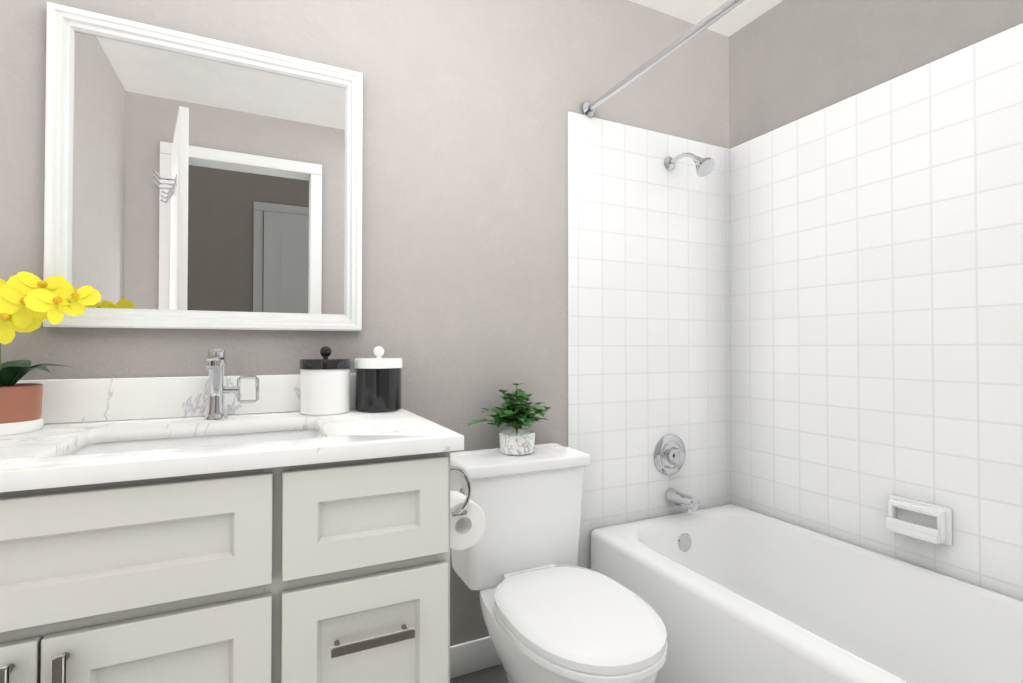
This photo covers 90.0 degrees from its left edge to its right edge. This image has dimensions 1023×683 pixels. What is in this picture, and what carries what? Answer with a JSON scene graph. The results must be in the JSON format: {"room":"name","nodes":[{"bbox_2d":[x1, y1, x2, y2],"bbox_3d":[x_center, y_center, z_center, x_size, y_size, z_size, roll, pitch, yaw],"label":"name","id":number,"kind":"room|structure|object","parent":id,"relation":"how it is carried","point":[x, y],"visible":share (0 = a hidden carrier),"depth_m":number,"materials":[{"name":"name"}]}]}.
{"room":"bathroom","nodes":[
{"label":"bathroom","id":0,"kind":"room"},
{"bbox_2d":[0,0,728,645],"bbox_3d":[-0.202,-0.127,1.747,2.750,2.440,0.120,0,-1,-26],"label":"wall","id":1,"kind":"structure","parent":0,"point":[468,104],"depth_m":1.68,"materials":[{"name":"paint"}]},
{"bbox_2d":[17,373,354,423],"bbox_3d":[-0.826,0.146,1.365,1.052,0.104,0.020,0,-1,-26],"label":"backsplash","id":2,"kind":"structure","parent":1,"relation":"attached to","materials":[{"name":"stone"}]},
{"bbox_2d":[43,2,362,330],"bbox_3d":[-0.785,-0.422,1.387,0.736,0.778,0.031,0,-1,-26],"label":"mirror","id":3,"kind":"object","parent":1,"relation":"attached to","point":[195,182],"visible":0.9,"depth_m":1.37,"materials":[{"name":"clear glass"}]},
{"bbox_2d":[450,636,500,678],"bbox_3d":[-0.060,1.043,1.727,0.600,0.100,0.012,0,-1,-26],"label":"baseboard","id":4,"kind":"structure","parent":1,"relation":"attached to","point":[473,656],"depth_m":1.69,"materials":[{"name":"white wood"}]},
{"bbox_2d":[568,112,730,569],"bbox_3d":[0.583,0.127,2.049,0.830,1.940,0.008,0,-1,-26],"label":"wall tile","id":5,"kind":"structure","parent":1,"relation":"attached to","point":[649,348],"depth_m":2.02,"materials":[{"name":"white tile"}]},
{"bbox_2d":[654,434,685,474],"bbox_3d":[0.652,0.457,2.041,0.164,0.164,0.058,0,-1,-26],"label":"tub valve","id":6,"kind":"object","parent":5,"relation":"attached to","point":[669,454],"visible":1,"depth_m":2.04,"materials":[{"name":"silver metal"}]},
{"bbox_2d":[665,488,698,512],"bbox_3d":[0.673,0.624,2.007,0.062,0.067,0.134,0,-1,-26],"label":"tub spout","id":7,"kind":"object","parent":5,"relation":"attached to","point":[690,503],"visible":1,"depth_m":1.98,"materials":[{"name":"silver metal"}]},
{"bbox_2d":[664,153,714,176],"bbox_3d":[0.690,-0.688,1.987,0.076,0.131,0.220,0,-1,-26],"label":"shower head","id":8,"kind":"object","parent":5,"relation":"attached to","point":[705,166],"visible":1,"depth_m":1.93},
{"bbox_2d":[582,0,744,116],"bbox_3d":[0.667,-0.880,1.132,0.060,0.060,1.740,0,-1,-26],"label":"curtain rod","id":9,"kind":"object","parent":1,"relation":"attached to","point":[589,108],"visible":1,"depth_m":1.54,"materials":[{"name":"silver metal"}]},
{"bbox_2d":[450,664,506,682],"bbox_3d":[0.202,1.133,0.888,2.750,0.100,1.990,0,-1,-26],"label":"floor","id":10,"kind":"structure","parent":0,"point":[495,674],"depth_m":1.66,"materials":[{"name":"grey tile"}]},
{"bbox_2d":[0,349,485,682],"bbox_3d":[-0.652,0.551,1.106,1.148,1.068,0.628,0,-1,-26],"label":"bathroom vanity","id":11,"kind":"object","parent":10,"relation":"on","point":[216,525],"visible":0.92,"depth_m":0.92,"materials":[{"name":"paint"}]},
{"bbox_2d":[0,408,463,492],"bbox_3d":[-0.701,0.211,1.102,1.052,0.031,0.600,0,-1,-26],"label":"countertop","id":12,"kind":"structure","parent":11,"relation":"on","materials":[{"name":"stone"}]},
{"bbox_2d":[0,271,100,435],"bbox_3d":[-1.066,0.012,1.097,0.305,0.364,0.286,0,-1,-26],"label":"orchid pot","id":13,"kind":"object","parent":12,"relation":"on","point":[29,302],"visible":1,"depth_m":1.09,"materials":[{"name":"yellow"}]},
{"bbox_2d":[68,429,321,455],"bbox_3d":[-0.652,0.262,1.091,0.535,0.234,0.395,0,-1,-26],"label":"sink","id":14,"kind":"object","parent":12,"relation":"in","point":[81,442],"depth_m":1.18,"materials":[{"name":"ceramic"}]},
{"bbox_2d":[204,349,258,419],"bbox_3d":[-0.701,0.108,1.279,0.126,0.178,0.152,0,-1,-26],"label":"faucet","id":15,"kind":"object","parent":12,"relation":"on","point":[216,361],"depth_m":1.30,"materials":[{"name":"silver metal"}]},
{"bbox_2d":[299,346,350,415],"bbox_3d":[-0.518,0.105,1.426,0.136,0.186,0.136,0,-1,-26],"label":"canister","id":16,"kind":"object","parent":12,"relation":"on","point":[325,385],"visible":1,"depth_m":1.37,"materials":[{"name":"white ceramic"}]},
{"bbox_2d":[354,346,402,412],"bbox_3d":[-0.387,0.106,1.489,0.136,0.186,0.136,0,-1,-26],"label":"canister","id":17,"kind":"object","parent":12,"relation":"on","point":[377,383],"visible":1,"depth_m":1.43,"materials":[{"name":"black"}]},
{"bbox_2d":[450,443,667,682],"bbox_3d":[0.119,0.723,1.417,0.432,0.732,0.719,0,-1,-26],"label":"toilet","id":18,"kind":"object","parent":10,"relation":"on","point":[552,612],"visible":0.85,"depth_m":1.44,"materials":[{"name":"ceramic"}]},
{"bbox_2d":[468,383,550,455],"bbox_3d":[-0.005,0.246,1.640,0.307,0.226,0.244,0,-1,-26],"label":"potted plant","id":19,"kind":"object","parent":18,"relation":"on","point":[513,413],"visible":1,"depth_m":1.62,"materials":[{"name":"plant"}]},
{"bbox_2d":[591,504,1022,682],"bbox_3d":[0.993,0.885,1.267,0.740,0.405,1.736,0,-1,-26],"label":"bathtub","id":20,"kind":"object","parent":10,"relation":"on","point":[730,593],"visible":0.94,"depth_m":1.54,"materials":[{"name":"ceramic"}]},
{"bbox_2d":[629,0,782,36],"bbox_3d":[0.202,-1.407,0.920,2.750,0.100,1.990,0,-1,-26],"label":"ceiling","id":21,"kind":"structure","parent":0,"point":[736,18],"depth_m":2.08,"materials":[{"name":"paint"}]},
{"bbox_2d":[729,0,1022,148],"bbox_3d":[1.414,-0.131,1.418,0.120,2.440,1.870,0,-1,-26],"label":"wall","id":22,"kind":"structure","parent":0,"point":[790,61],"depth_m":1.84,"materials":[{"name":"paint"}]},
{"bbox_2d":[730,23,1022,600],"bbox_3d":[1.330,0.119,1.442,0.008,1.940,1.750,0,-1,-26],"label":"wall tile","id":23,"kind":"structure","parent":22,"relation":"attached to","point":[876,280],"depth_m":1.65,"materials":[{"name":"white tile"}]},
{"bbox_2d":[886,495,951,545],"bbox_3d":[1.234,0.546,1.562,0.058,0.110,0.164,0,-1,-26],"label":"soap dish","id":24,"kind":"object","parent":23,"relation":"attached to","point":[927,522],"visible":1,"depth_m":1.55,"materials":[{"name":"ceramic"}]}
]}

